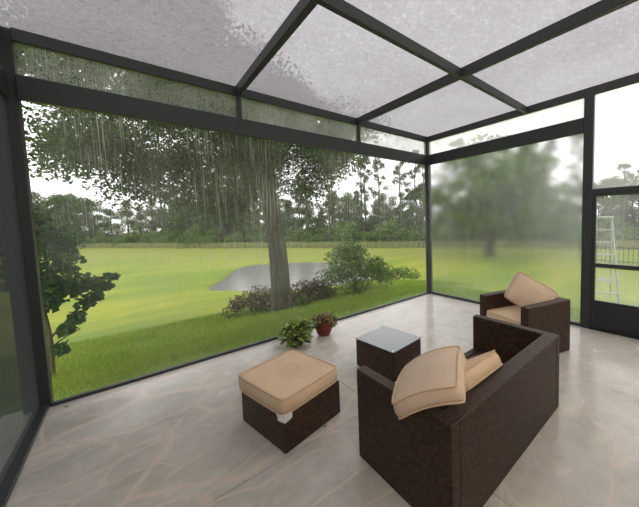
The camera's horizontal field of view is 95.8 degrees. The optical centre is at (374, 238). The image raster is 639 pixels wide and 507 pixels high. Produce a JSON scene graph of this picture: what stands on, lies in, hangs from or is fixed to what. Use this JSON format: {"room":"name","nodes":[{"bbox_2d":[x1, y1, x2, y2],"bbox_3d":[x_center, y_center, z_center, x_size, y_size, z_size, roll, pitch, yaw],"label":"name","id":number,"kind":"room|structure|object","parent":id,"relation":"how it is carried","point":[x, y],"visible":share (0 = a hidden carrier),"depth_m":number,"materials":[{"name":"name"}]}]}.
{"room":"sunroom","nodes":[
{"label":"sunroom","id":0,"kind":"room"},
{"bbox_2d":[0,26,49,506],"bbox_3d":[-1.477,-0.038,0.629,0.110,3.280,4.750,-5,5,-40],"label":"wall","id":1,"kind":"structure","parent":0,"point":[22,417],"depth_m":2.17,"materials":[{"name":"brown metal"}]},
{"bbox_2d":[0,26,430,406],"bbox_3d":[-0.965,-0.290,4.207,5.656,3.280,0.130,-5,5,-40],"label":"wall","id":2,"kind":"structure","parent":0,"point":[372,139],"depth_m":2.90,"materials":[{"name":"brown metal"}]},
{"bbox_2d":[0,0,638,136],"bbox_3d":[0.564,-1.801,2.312,5.500,0.105,4.750,-5,5,-40],"label":"ceiling","id":3,"kind":"structure","parent":0,"point":[416,84],"depth_m":2.71,"materials":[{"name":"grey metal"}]},
{"bbox_2d":[6,294,638,506],"bbox_3d":[0.782,1.579,2.306,5.860,0.300,5.450,-5,5,-40],"label":"floor","id":4,"kind":"structure","parent":0,"point":[180,437],"depth_m":2.06,"materials":[{"name":"tile"}]},
{"bbox_2d":[242,380,339,453],"bbox_3d":[-0.679,1.331,2.340,0.586,0.273,0.537,1,5,38],"label":"ottoman","id":5,"kind":"object","parent":4,"relation":"on","point":[308,418],"visible":0.5,"depth_m":2.12,"materials":[{"name":"brown wicker"}]},
{"bbox_2d":[238,349,336,423],"bbox_3d":[-0.691,1.147,2.304,0.632,0.164,0.582,1,5,36],"label":"cushion","id":6,"kind":"object","parent":5,"relation":"on","point":[283,383],"visible":1,"depth_m":2.18,"materials":[{"name":"beige fabric"}]},
{"bbox_2d":[275,317,314,347],"bbox_3d":[-1.007,1.217,3.719,0.575,0.342,0.556,-5,5,-40],"label":"potted plant","id":7,"kind":"object","parent":4,"relation":"on","point":[298,330],"visible":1,"depth_m":3.63,"materials":[{"name":"green plant"}]},
{"bbox_2d":[310,311,337,335],"bbox_3d":[-0.703,1.195,4.013,0.406,0.328,0.324,-5,5,-40],"label":"potted plant","id":8,"kind":"object","parent":4,"relation":"on","point":[323,323],"visible":0.99,"depth_m":3.95,"materials":[{"name":"green plant"}]},
{"bbox_2d":[355,326,421,381],"bbox_3d":[0.159,1.236,3.124,0.550,0.310,0.483,2,5,43],"label":"side table","id":9,"kind":"object","parent":4,"relation":"on","point":[385,350],"visible":0.94,"depth_m":2.98,"materials":[{"name":"brown wicker"}]},
{"bbox_2d":[357,314,559,506],"bbox_3d":[0.712,1.132,2.133,1.535,0.614,0.741,-5,5,-40],"label":"sofa","id":10,"kind":"object","parent":4,"relation":"on","point":[457,455],"visible":0.89,"depth_m":1.68,"materials":[{"name":"brown wicker"}]},
{"bbox_2d":[392,346,466,419],"bbox_3d":[0.315,0.766,1.577,0.375,0.254,0.485,0,4,19],"label":"throw cushion","id":11,"kind":"object","parent":10,"relation":"on","point":[435,377],"visible":1,"depth_m":1.42,"materials":[{"name":"beige fabric"}]},
{"bbox_2d":[465,350,502,391],"bbox_3d":[0.540,0.935,1.915,0.465,0.375,0.476,-5,5,-40],"label":"throw cushion","id":12,"kind":"object","parent":10,"relation":"on","point":[478,368],"visible":0.34,"depth_m":1.75,"materials":[{"name":"beige fabric"}]},
{"bbox_2d":[480,290,570,352],"bbox_3d":[1.834,1.012,3.504,0.715,0.607,0.700,-3,4,-24],"label":"armchair","id":13,"kind":"object","parent":4,"relation":"on","point":[552,316],"visible":0.41,"depth_m":3.25,"materials":[{"name":"brown wicker"}]},
{"bbox_2d":[486,305,520,324],"bbox_3d":[1.785,0.962,3.479,0.634,0.134,0.519,-4,4,-26],"label":"seat cushion","id":14,"kind":"object","parent":13,"relation":"on","point":[512,314],"visible":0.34,"depth_m":3.45,"materials":[{"name":"beige fabric"}]},
{"bbox_2d":[504,272,557,306],"bbox_3d":[1.911,0.687,3.466,0.601,0.554,0.223,0,4,18],"label":"pillow","id":15,"kind":"object","parent":14,"relation":"on","point":[523,290],"visible":0.73,"depth_m":3.42,"materials":[{"name":"beige fabric"}]},
{"bbox_2d":[428,72,638,328],"bbox_3d":[2.712,-0.397,4.183,0.080,3.280,4.700,-5,5,-40],"label":"wall","id":16,"kind":"structure","parent":0,"point":[511,193],"depth_m":4.56,"materials":[{"name":"glass"}]},
{"bbox_2d":[589,190,638,339],"bbox_3d":[3.301,0.332,3.561,0.090,1.873,0.959,-5,5,-40],"label":"door","id":17,"kind":"structure","parent":16,"relation":"in","point":[618,319],"depth_m":3.78,"materials":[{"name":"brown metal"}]},
{"label":"outside","id":18,"kind":"structure","parent":0,"visible":0},
{"bbox_2d":[40,227,638,400],"bbox_3d":[-2.240,-0.462,49.402,178.770,2.120,193.770,-5,5,-40],"label":"ground","id":19,"kind":"structure","parent":18,"point":[155,286],"depth_m":15.05,"materials":[{"name":"plant"}]},
{"bbox_2d":[31,191,62,224],"bbox_3d":[-66.525,-3.728,56.123,6.607,11.317,7.747,-1,4,7],"label":"tree","id":20,"kind":"object","parent":19,"relation":"on","point":[35,196],"visible":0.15,"depth_m":55.58,"materials":[{"name":"green plant"}]},
{"bbox_2d":[38,194,70,236],"bbox_3d":[-54.592,-2.752,48.255,5.968,9.586,4.974,-1,4,5],"label":"tree","id":21,"kind":"object","parent":19,"relation":"on","point":[54,199],"visible":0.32,"depth_m":47.91,"materials":[{"name":"green plant"}]},
{"bbox_2d":[38,197,73,224],"bbox_3d":[-57.510,-2.858,51.557,5.334,9.530,5.655,-3,4,-16],"label":"tree","id":22,"kind":"object","parent":19,"relation":"on","point":[72,207],"visible":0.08,"depth_m":51.66,"materials":[{"name":"green plant"}]},
{"bbox_2d":[52,195,90,242],"bbox_3d":[-52.823,-2.950,49.945,5.412,9.671,5.738,0,4,29],"label":"tree","id":23,"kind":"object","parent":19,"relation":"on","point":[74,218],"visible":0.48,"depth_m":49.46,"materials":[{"name":"green plant"}]},
{"bbox_2d":[33,210,120,377],"bbox_3d":[-4.065,0.706,3.715,1.158,2.242,0.706,-5,5,-40],"label":"young tree","id":24,"kind":"object","parent":19,"relation":"on","point":[64,244],"visible":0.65,"depth_m":3.65,"materials":[{"name":"green plant"}]},
{"bbox_2d":[72,196,112,239],"bbox_3d":[-53.815,-3.190,54.361,4.976,9.591,5.971,1,5,35],"label":"tree","id":25,"kind":"object","parent":19,"relation":"on","point":[87,201],"visible":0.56,"depth_m":53.71,"materials":[{"name":"green plant"}]},
{"bbox_2d":[84,199,111,233],"bbox_3d":[-56.721,-3.331,57.813,5.729,9.609,5.579,0,4,29],"label":"tree","id":26,"kind":"object","parent":19,"relation":"on","point":[92,215],"visible":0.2,"depth_m":57.23,"materials":[{"name":"green plant"}]},
{"bbox_2d":[85,229,112,244],"bbox_3d":[-48.292,-0.119,50.302,3.813,3.193,4.314,1,5,35],"label":"bush","id":27,"kind":"object","parent":19,"relation":"on","point":[97,238],"visible":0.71,"depth_m":49.56,"materials":[{"name":"green plant"}]},
{"bbox_2d":[96,208,126,241],"bbox_3d":[-49.944,-2.245,54.393,3.815,7.353,4.578,0,4,28],"label":"tree","id":28,"kind":"object","parent":19,"relation":"on","point":[111,214],"visible":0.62,"depth_m":53.55,"materials":[{"name":"green plant"}]},
{"bbox_2d":[111,233,135,246],"bbox_3d":[-42.463,0.223,48.281,3.012,2.302,3.923,0,4,24],"label":"bush","id":29,"kind":"object","parent":19,"relation":"on","point":[114,240],"visible":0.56,"depth_m":47.34,"materials":[{"name":"green plant"}]},
{"bbox_2d":[107,200,143,242],"bbox_3d":[-45.208,-2.813,51.847,4.608,8.650,5.786,-3,4,-14],"label":"tree","id":30,"kind":"object","parent":19,"relation":"on","point":[126,214],"visible":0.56,"depth_m":50.99,"materials":[{"name":"green plant"}]},
{"bbox_2d":[122,226,149,243],"bbox_3d":[-40.817,-0.489,49.171,4.949,3.663,4.374,-1,4,5],"label":"bush","id":31,"kind":"object","parent":19,"relation":"on","point":[134,235],"visible":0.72,"depth_m":48.41,"materials":[{"name":"green plant"}]},
{"bbox_2d":[127,207,147,232],"bbox_3d":[-45.970,-2.646,56.248,4.095,7.686,5.141,-2,4,-7],"label":"tree","id":32,"kind":"object","parent":19,"relation":"on","point":[140,217],"visible":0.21,"depth_m":55.66,"materials":[{"name":"green plant"}]},
{"bbox_2d":[136,228,162,243],"bbox_3d":[-38.546,-0.324,48.863,4.038,3.086,5.259,-4,4,-27],"label":"bush","id":33,"kind":"object","parent":19,"relation":"on","point":[142,237],"visible":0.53,"depth_m":47.61,"materials":[{"name":"green plant"}]},
{"bbox_2d":[134,200,166,243],"bbox_3d":[-40.071,-2.869,51.181,4.521,8.485,5.675,-2,4,-1],"label":"tree","id":34,"kind":"object","parent":19,"relation":"on","point":[148,212],"visible":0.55,"depth_m":50.12,"materials":[{"name":"green plant"}]},
{"bbox_2d":[152,174,167,233],"bbox_3d":[-37.132,-5.369,49.623,2.496,13.632,2.541,-3,4,-16],"label":"pine tree","id":35,"kind":"object","parent":19,"relation":"on","point":[164,174],"visible":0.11,"depth_m":49.70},
{"bbox_2d":[148,207,177,234],"bbox_3d":[-40.571,-2.614,54.901,3.943,7.402,4.951,1,5,37],"label":"tree","id":36,"kind":"object","parent":19,"relation":"on","point":[163,208],"visible":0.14,"depth_m":54.40,"materials":[{"name":"green plant"}]},
{"bbox_2d":[149,233,177,244],"bbox_3d":[-34.021,0.138,45.959,3.853,2.261,2.958,-3,4,-14],"label":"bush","id":37,"kind":"object","parent":19,"relation":"on","point":[156,238],"visible":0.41,"depth_m":45.39,"materials":[{"name":"green plant"}]},
{"bbox_2d":[158,231,186,243],"bbox_3d":[-31.796,0.014,45.145,3.804,2.605,3.289,-1,4,15],"label":"bush","id":38,"kind":"object","parent":19,"relation":"on","point":[169,238],"visible":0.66,"depth_m":44.80,"materials":[{"name":"green plant"}]},
{"bbox_2d":[161,202,186,232],"bbox_3d":[-35.185,-2.705,50.709,4.452,7.956,4.721,-3,4,-19],"label":"tree","id":39,"kind":"object","parent":19,"relation":"on","point":[167,219],"visible":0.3,"depth_m":49.75,"materials":[{"name":"green plant"}]},
{"bbox_2d":[164,204,189,235],"bbox_3d":[-34.564,-2.804,50.399,4.222,8.136,5.066,-2,4,2],"label":"tree","id":40,"kind":"object","parent":19,"relation":"on","point":[171,211],"visible":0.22,"depth_m":49.17,"materials":[{"name":"green plant"}]},
{"bbox_2d":[171,198,197,239],"bbox_3d":[-31.320,-2.798,47.261,4.309,8.304,5.170,-3,4,-17],"label":"tree","id":41,"kind":"object","parent":19,"relation":"on","point":[182,219],"visible":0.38,"depth_m":46.03,"materials":[{"name":"green plant"}]},
{"bbox_2d":[6,2,369,311],"bbox_3d":[-3.689,-3.082,6.848,9.548,10.061,7.535,-4,4,-29],"label":"oak tree","id":42,"kind":"object","parent":19,"relation":"on","point":[243,172],"visible":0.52,"depth_m":5.21,"materials":[{"name":"green plant"}]},
{"bbox_2d":[175,223,205,247],"bbox_3d":[-27.595,-0.494,43.462,5.059,3.744,4.471,1,5,33],"label":"bush","id":43,"kind":"object","parent":19,"relation":"on","point":[187,234],"visible":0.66,"depth_m":43.09,"materials":[{"name":"green plant"}]},
{"bbox_2d":[185,206,218,234],"bbox_3d":[-28.937,-2.822,48.299,4.339,8.143,5.447,1,5,38],"label":"tree","id":44,"kind":"object","parent":19,"relation":"on","point":[195,221],"visible":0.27,"depth_m":46.76,"materials":[{"name":"green plant"}]},
{"bbox_2d":[197,228,221,244],"bbox_3d":[-24.426,-0.145,42.541,3.466,2.903,3.922,0,4,23],"label":"bush","id":45,"kind":"object","parent":19,"relation":"on","point":[211,239],"visible":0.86,"depth_m":41.73,"materials":[{"name":"green plant"}]},
{"bbox_2d":[199,186,235,241],"bbox_3d":[-24.814,-3.599,44.636,6.173,9.915,5.144,1,5,38],"label":"tree","id":46,"kind":"object","parent":19,"relation":"on","point":[216,228],"visible":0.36,"depth_m":43.90,"materials":[{"name":"green plant"}]},
{"bbox_2d":[225,231,245,242],"bbox_3d":[-20.349,-0.067,42.631,3.108,2.461,3.594,-1,4,10],"label":"bush","id":47,"kind":"object","parent":19,"relation":"on","point":[237,237],"visible":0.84,"depth_m":41.97,"materials":[{"name":"green plant"}]},
{"bbox_2d":[226,209,246,240],"bbox_3d":[-21.692,-1.955,45.590,3.676,6.195,3.467,-1,4,10],"label":"tree","id":48,"kind":"object","parent":19,"relation":"on","point":[233,229],"visible":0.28,"depth_m":44.76,"materials":[{"name":"green plant"}]},
{"bbox_2d":[51,279,425,399],"bbox_3d":[0.151,1.850,5.105,12.139,1.183,9.964,-5,5,-40],"label":"grass","id":49,"kind":"structure","parent":19,"relation":"on","point":[400,287],"depth_m":5.06,"materials":[{"name":"plant"}]},
{"bbox_2d":[232,208,254,237],"bbox_3d":[-20.371,-2.209,45.288,3.450,6.649,4.139,1,5,35],"label":"tree","id":50,"kind":"object","parent":19,"relation":"on","point":[234,223],"visible":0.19,"depth_m":44.33,"materials":[{"name":"green plant"}]},
{"bbox_2d":[221,285,270,316],"bbox_3d":[-3.071,1.571,7.434,1.377,0.761,1.273,-2,4,-4],"label":"shrub","id":51,"kind":"object","parent":19,"relation":"on","point":[264,298],"visible":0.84,"depth_m":7.20,"materials":[{"name":"green plant"}]},
{"bbox_2d":[239,210,260,243],"bbox_3d":[-18.336,-1.642,43.075,3.722,5.565,2.965,1,5,34],"label":"tree","id":52,"kind":"object","parent":19,"relation":"on","point":[253,227],"visible":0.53,"depth_m":42.72,"materials":[{"name":"green plant"}]},
{"bbox_2d":[251,227,266,242],"bbox_3d":[-16.519,-0.405,41.750,3.624,3.035,4.100,-1,4,7],"label":"bush","id":53,"kind":"object","parent":19,"relation":"on","point":[263,236],"visible":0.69,"depth_m":41.25,"materials":[{"name":"green plant"}]},
{"bbox_2d":[259,202,286,236],"bbox_3d":[-14.663,-2.105,41.385,4.133,6.639,3.445,-2,4,-10],"label":"tree","id":54,"kind":"object","parent":19,"relation":"on","point":[279,206],"visible":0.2,"depth_m":41.22,"materials":[{"name":"green plant"}]},
{"bbox_2d":[279,205,292,231],"bbox_3d":[-14.654,-2.135,43.541,4.291,6.415,3.418,-2,4,-8],"label":"tree","id":55,"kind":"object","parent":19,"relation":"on","point":[287,225],"visible":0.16,"depth_m":43.79,"materials":[{"name":"green plant"}]},
{"bbox_2d":[282,199,298,231],"bbox_3d":[-15.280,-3.210,51.011,3.981,7.672,4.776,-1,4,5],"label":"tree","id":56,"kind":"object","parent":19,"relation":"on","point":[287,203],"visible":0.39,"depth_m":50.08,"materials":[{"name":"green plant"}]},
{"bbox_2d":[285,229,296,242],"bbox_3d":[-12.398,-0.312,41.265,3.307,2.618,3.824,1,5,38],"label":"bush","id":57,"kind":"object","parent":19,"relation":"on","point":[287,230],"visible":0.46,"depth_m":40.85,"materials":[{"name":"green plant"}]},
{"bbox_2d":[209,262,374,291],"bbox_3d":[-5.320,2.297,19.208,11.811,0.001,13.875,-5,5,-40],"label":"pond","id":58,"kind":"structure","parent":19,"relation":"on","point":[244,278],"depth_m":18.13,"materials":[{"name":"grey liquid"}]},
{"bbox_2d":[288,201,312,233],"bbox_3d":[-13.126,-3.344,50.737,5.236,7.827,4.170,-4,4,-32],"label":"tree","id":59,"kind":"object","parent":19,"relation":"on","point":[296,212],"visible":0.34,"depth_m":49.64,"materials":[{"name":"green plant"}]},
{"bbox_2d":[287,227,314,242],"bbox_3d":[-10.428,-0.358,40.541,3.881,2.657,3.356,1,4,31],"label":"bush","id":60,"kind":"object","parent":19,"relation":"on","point":[297,235],"visible":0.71,"depth_m":40.23,"materials":[{"name":"green plant"}]},
{"bbox_2d":[296,295,310,305],"bbox_3d":[-1.764,1.578,7.112,0.436,0.367,0.390,-5,5,-40],"label":"shrub","id":61,"kind":"object","parent":19,"relation":"on","point":[302,300],"visible":0.84,"depth_m":7.06,"materials":[{"name":"green plant"}]},
{"bbox_2d":[297,206,313,233],"bbox_3d":[-10.951,-2.168,45.500,3.088,5.951,3.705,-1,4,7],"label":"tree","id":62,"kind":"object","parent":19,"relation":"on","point":[302,222],"visible":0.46,"depth_m":44.72,"materials":[{"name":"green plant"}]},
{"bbox_2d":[295,200,317,231],"bbox_3d":[-10.940,-2.988,47.832,3.893,7.307,4.888,1,5,40],"label":"tree","id":63,"kind":"object","parent":19,"relation":"on","point":[311,210],"visible":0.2,"depth_m":47.47,"materials":[{"name":"green plant"}]},
{"bbox_2d":[301,231,317,242],"bbox_3d":[-8.946,-0.212,40.672,2.822,2.157,3.676,0,4,21],"label":"bush","id":64,"kind":"object","parent":19,"relation":"on","point":[309,237],"visible":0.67,"depth_m":39.43,"materials":[{"name":"green plant"}]},
{"bbox_2d":[290,278,336,303],"bbox_3d":[-1.873,1.454,7.910,1.737,0.734,1.298,-5,5,-40],"label":"shrub","id":65,"kind":"object","parent":19,"relation":"on","point":[314,285],"visible":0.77,"depth_m":7.80,"materials":[{"name":"green plant"}]},
{"bbox_2d":[305,203,327,236],"bbox_3d":[-8.114,-2.151,41.457,3.528,6.303,3.740,2,5,43],"label":"tree","id":66,"kind":"object","parent":19,"relation":"on","point":[320,225],"visible":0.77,"depth_m":41.05,"materials":[{"name":"green plant"}]},
{"bbox_2d":[315,229,334,242],"bbox_3d":[-7.063,-0.320,40.394,3.077,2.351,4.007,0,4,23],"label":"bush","id":67,"kind":"object","parent":19,"relation":"on","point":[321,238],"visible":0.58,"depth_m":39.40,"materials":[{"name":"green plant"}]},
{"bbox_2d":[317,198,336,231],"bbox_3d":[-8.617,-3.848,54.341,5.085,8.168,4.238,2,5,44],"label":"tree","id":68,"kind":"object","parent":19,"relation":"on","point":[326,216],"visible":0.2,"depth_m":53.39,"materials":[{"name":"green plant"}]},
{"bbox_2d":[321,166,338,242],"bbox_3d":[-6.121,-4.686,39.095,2.655,11.711,2.354,-3,4,-18],"label":"pine tree","id":69,"kind":"object","parent":19,"relation":"on","point":[329,195],"visible":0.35,"depth_m":39.08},
{"bbox_2d":[326,175,337,222],"bbox_3d":[-6.753,-4.752,45.784,2.055,10.984,2.394,-2,4,0],"label":"pine tree","id":70,"kind":"object","parent":19,"relation":"on","point":[333,195],"visible":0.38,"depth_m":45.65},
{"bbox_2d":[324,193,344,230],"bbox_3d":[-6.891,-4.315,53.822,5.686,9.133,4.738,-1,4,16],"label":"tree","id":71,"kind":"object","parent":19,"relation":"on","point":[338,198],"visible":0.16,"depth_m":53.25,"materials":[{"name":"green plant"}]},
{"bbox_2d":[327,205,344,241],"bbox_3d":[-5.765,-2.398,45.776,3.246,6.092,4.075,-2,4,1],"label":"tree","id":72,"kind":"object","parent":19,"relation":"on","point":[336,215],"visible":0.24,"depth_m":45.30,"materials":[{"name":"green plant"}]},
{"bbox_2d":[319,221,355,242],"bbox_3d":[-5.051,-0.801,39.516,4.343,3.439,5.023,-4,4,-30],"label":"bush","id":73,"kind":"object","parent":19,"relation":"on","point":[335,225],"visible":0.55,"depth_m":39.37,"materials":[{"name":"green plant"}]},
{"bbox_2d":[332,220,365,241],"bbox_3d":[-3.008,-0.799,37.980,5.124,3.508,4.430,-4,4,-31],"label":"bush","id":74,"kind":"object","parent":19,"relation":"on","point":[347,230],"visible":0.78,"depth_m":37.20,"materials":[{"name":"green plant"}]},
{"bbox_2d":[338,196,365,231],"bbox_3d":[-3.243,-2.621,40.272,4.413,7.088,3.678,2,5,45],"label":"tree","id":75,"kind":"object","parent":19,"relation":"on","point":[346,200],"visible":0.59,"depth_m":40.12,"materials":[{"name":"green plant"}]},
{"bbox_2d":[313,238,397,294],"bbox_3d":[-0.482,0.838,8.611,2.630,1.714,1.969,-4,4,-28],"label":"shrub","id":76,"kind":"object","parent":19,"relation":"on","point":[349,255],"visible":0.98,"depth_m":8.34,"materials":[{"name":"green plant"}]},
{"bbox_2d":[76,239,638,249],"bbox_3d":[-16.568,1.018,35.294,114.693,0.978,24.765,-1,4,4],"label":"reeds","id":77,"kind":"object","parent":19,"relation":"on","point":[411,244],"visible":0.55,"depth_m":36.98,"materials":[{"name":"plant"}]},
{"bbox_2d":[352,156,369,217],"bbox_3d":[-1.938,-6.031,43.907,2.839,13.595,3.132,-3,4,-14],"label":"pine tree","id":78,"kind":"object","parent":19,"relation":"on","point":[357,165],"visible":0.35,"depth_m":43.85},
{"bbox_2d":[350,200,372,233],"bbox_3d":[-1.730,-2.576,43.009,3.528,6.623,4.430,-3,4,-14],"label":"tree","id":79,"kind":"object","parent":19,"relation":"on","point":[359,211],"visible":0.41,"depth_m":42.61,"materials":[{"name":"green plant"}]},
{"bbox_2d":[347,227,378,242],"bbox_3d":[-1.550,-0.462,38.404,4.295,2.520,3.298,1,4,32],"label":"bush","id":80,"kind":"object","parent":19,"relation":"on","point":[365,232],"visible":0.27,"depth_m":37.85,"materials":[{"name":"green plant"}]},
{"bbox_2d":[354,155,372,230],"bbox_3d":[-1.494,-6.000,42.324,3.120,13.760,2.766,-2,4,-7],"label":"pine tree","id":81,"kind":"object","parent":19,"relation":"on","point":[365,158],"visible":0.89,"depth_m":41.97,"materials":[{"name":"plant"}]},
{"bbox_2d":[362,223,392,243],"bbox_3d":[0.412,-0.535,36.924,4.046,2.995,3.576,-1,4,17],"label":"bush","id":82,"kind":"object","parent":19,"relation":"on","point":[370,236],"visible":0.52,"depth_m":36.52,"materials":[{"name":"green plant"}]},
{"bbox_2d":[363,199,392,241],"bbox_3d":[0.557,-2.533,41.329,4.452,6.656,3.546,-4,4,-27],"label":"tree","id":83,"kind":"object","parent":19,"relation":"on","point":[376,211],"visible":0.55,"depth_m":40.70,"materials":[{"name":"green plant"}]},
{"bbox_2d":[371,157,389,220],"bbox_3d":[0.905,-5.660,42.352,2.978,12.927,2.700,-2,4,1],"label":"pine tree","id":84,"kind":"object","parent":19,"relation":"on","point":[374,193],"visible":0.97,"depth_m":42.01,"materials":[{"name":"plant"}]},
{"bbox_2d":[375,193,391,223],"bbox_3d":[1.289,-3.714,47.854,4.344,8.153,5.453,-1,4,4],"label":"tree","id":85,"kind":"object","parent":19,"relation":"on","point":[382,194],"visible":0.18,"depth_m":47.06,"materials":[{"name":"green plant"}]},
{"bbox_2d":[377,207,400,241],"bbox_3d":[2.263,-1.923,40.850,3.528,5.274,2.810,-1,4,12],"label":"tree","id":86,"kind":"object","parent":19,"relation":"on","point":[388,215],"visible":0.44,"depth_m":40.39,"materials":[{"name":"green plant"}]},
{"bbox_2d":[372,218,410,241],"bbox_3d":[2.386,-0.855,36.345,5.229,3.580,4.521,-1,4,12],"label":"bush","id":87,"kind":"object","parent":19,"relation":"on","point":[390,227],"visible":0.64,"depth_m":35.77,"materials":[{"name":"green plant"}]},
{"bbox_2d":[385,195,400,227],"bbox_3d":[3.359,-3.772,50.012,4.649,7.836,4.385,0,4,20],"label":"tree","id":88,"kind":"object","parent":19,"relation":"on","point":[392,203],"visible":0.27,"depth_m":49.63,"materials":[{"name":"green plant"}]},
{"bbox_2d":[373,265,420,280],"bbox_3d":[1.161,1.692,13.525,2.408,0.708,1.372,-3,4,-20],"label":"shrub","id":89,"kind":"object","parent":19,"relation":"on","point":[400,273],"visible":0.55,"depth_m":13.46,"materials":[{"name":"green plant"}]},
{"bbox_2d":[392,203,406,229],"bbox_3d":[3.652,-2.374,42.151,3.079,5.935,3.695,-5,5,-44],"label":"tree","id":90,"kind":"object","parent":19,"relation":"on","point":[396,208],"visible":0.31,"depth_m":41.60,"materials":[{"name":"green plant"}]},
{"bbox_2d":[392,162,409,241],"bbox_3d":[3.627,-5.444,38.508,2.374,12.689,2.766,-2,4,2],"label":"pine tree","id":91,"kind":"object","parent":19,"relation":"on","point":[396,171],"visible":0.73,"depth_m":38.50,"materials":[{"name":"plant"}]},
{"bbox_2d":[393,228,419,241],"bbox_3d":[4.113,-0.409,35.611,3.255,2.488,4.239,0,4,26],"label":"bush","id":92,"kind":"object","parent":19,"relation":"on","point":[409,236],"visible":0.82,"depth_m":34.20,"materials":[{"name":"green plant"}]},
{"bbox_2d":[394,192,421,227],"bbox_3d":[5.647,-3.823,46.681,5.158,8.284,4.298,0,4,23],"label":"tree","id":93,"kind":"object","parent":19,"relation":"on","point":[407,203],"visible":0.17,"depth_m":46.33,"materials":[{"name":"green plant"}]},
{"bbox_2d":[399,204,421,239],"bbox_3d":[4.780,-1.812,36.235,3.236,5.454,3.052,1,5,39],"label":"tree","id":94,"kind":"object","parent":19,"relation":"on","point":[412,220],"visible":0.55,"depth_m":35.94,"materials":[{"name":"green plant"}]},
{"bbox_2d":[404,163,422,223],"bbox_3d":[5.627,-5.600,38.584,2.595,12.907,2.926,-3,4,-24],"label":"pine tree","id":95,"kind":"object","parent":19,"relation":"on","point":[412,176],"visible":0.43,"depth_m":38.29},
{"bbox_2d":[405,224,425,242],"bbox_3d":[5.909,-0.522,34.285,3.670,2.805,4.779,-3,4,-23],"label":"bush","id":96,"kind":"object","parent":19,"relation":"on","point":[413,230],"visible":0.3,"depth_m":34.83,"materials":[{"name":"green plant"}]},
{"bbox_2d":[406,182,424,231],"bbox_3d":[7.092,-4.432,45.847,5.986,9.615,4.989,-1,4,8],"label":"tree","id":97,"kind":"object","parent":19,"relation":"on","point":[412,190],"visible":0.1,"depth_m":45.10,"materials":[{"name":"green plant"}]},
{"bbox_2d":[414,164,424,241],"bbox_3d":[6.153,-4.561,34.784,2.353,11.266,2.596,-3,4,-24],"label":"pine tree","id":98,"kind":"object","parent":19,"relation":"on","point":[418,194],"visible":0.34,"depth_m":34.87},
{"bbox_2d":[594,180,606,227],"bbox_3d":[24.470,-2.922,32.309,4.463,7.168,3.719,-4,4,-31],"label":"tree","id":99,"kind":"object","parent":19,"relation":"on","point":[599,198],"visible":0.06,"depth_m":31.15,"materials":[{"name":"green plant"}]},
{"bbox_2d":[597,196,607,219],"bbox_3d":[27.247,-2.491,34.372,3.594,5.772,2.995,-3,4,-21],"label":"tree","id":100,"kind":"object","parent":19,"relation":"on","point":[602,202],"visible":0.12,"depth_m":34.30,"materials":[{"name":"green plant"}]},
{"bbox_2d":[596,216,608,240],"bbox_3d":[22.093,-0.817,29.066,4.512,3.340,3.988,-2,4,-4],"label":"bush","id":101,"kind":"object","parent":19,"relation":"on","point":[599,232],"visible":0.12,"depth_m":27.88,"materials":[{"name":"green plant"}]},
{"bbox_2d":[595,216,619,303],"bbox_3d":[5.864,0.518,7.298,0.596,2.185,1.089,0,4,29],"label":"stepladder","id":102,"kind":"object","parent":19,"relation":"on","point":[611,229],"visible":0.52,"depth_m":7.03,"materials":[{"name":"metal"}]},
{"bbox_2d":[596,176,625,227],"bbox_3d":[29.666,-3.869,37.101,4.275,8.239,5.129,-2,4,2],"label":"tree","id":103,"kind":"object","parent":19,"relation":"on","point":[607,182],"visible":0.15,"depth_m":35.86,"materials":[{"name":"green plant"}]},
{"bbox_2d":[600,195,632,239],"bbox_3d":[28.305,-2.402,33.546,3.156,5.640,3.346,-3,4,-15],"label":"tree","id":104,"kind":"object","parent":19,"relation":"on","point":[611,213],"visible":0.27,"depth_m":33.14,"materials":[{"name":"green plant"}]},
{"bbox_2d":[596,245,638,263],"bbox_3d":[18.152,1.061,16.336,10.306,1.408,0.264,2,5,43],"label":"picket fence","id":105,"kind":"object","parent":19,"relation":"on","point":[633,248],"visible":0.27,"depth_m":18.26,"materials":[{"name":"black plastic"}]},
{"bbox_2d":[597,214,638,242],"bbox_3d":[23.853,-0.829,28.692,4.823,3.302,4.170,-4,4,-26],"label":"bush","id":106,"kind":"object","parent":19,"relation":"on","point":[618,233],"visible":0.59,"depth_m":28.18,"materials":[{"name":"green plant"}]},
{"bbox_2d":[602,174,638,232],"bbox_3d":[34.092,-4.515,39.220,5.298,8.929,4.997,-3,4,-17],"label":"tree","id":107,"kind":"object","parent":19,"relation":"on","point":[635,215],"visible":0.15,"depth_m":38.18,"materials":[{"name":"green plant"}]},
{"bbox_2d":[611,163,633,238],"bbox_3d":[24.603,-3.272,28.198,1.570,8.391,1.829,-3,4,-14],"label":"pine tree","id":108,"kind":"object","parent":19,"relation":"on","point":[624,182],"visible":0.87,"depth_m":27.95,"materials":[{"name":"plant"}]},
{"bbox_2d":[615,197,634,239],"bbox_3d":[29.475,-2.376,33.953,3.276,5.521,3.090,1,5,39],"label":"tree","id":109,"kind":"object","parent":19,"relation":"on","point":[628,203],"visible":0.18,"depth_m":33.45,"materials":[{"name":"green plant"}]},
{"bbox_2d":[613,180,638,231],"bbox_3d":[34.971,-4.119,38.273,4.354,8.172,5.466,-5,5,-40],"label":"tree","id":110,"kind":"object","parent":19,"relation":"on","point":[632,183],"visible":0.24,"depth_m":37.93,"materials":[{"name":"green plant"}]},
{"bbox_2d":[623,226,638,240],"bbox_3d":[25.597,-0.340,26.590,3.463,2.371,2.994,1,5,38],"label":"bush","id":111,"kind":"object","parent":19,"relation":"on","point":[637,230],"visible":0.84,"depth_m":26.78,"materials":[{"name":"green plant"}]},
{"bbox_2d":[629,169,638,226],"bbox_3d":[28.333,-3.436,30.387,1.517,8.105,1.486,-2,4,-12],"label":"pine tree","id":112,"kind":"object","parent":19,"relation":"on","point":[637,171],"visible":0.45,"depth_m":30.42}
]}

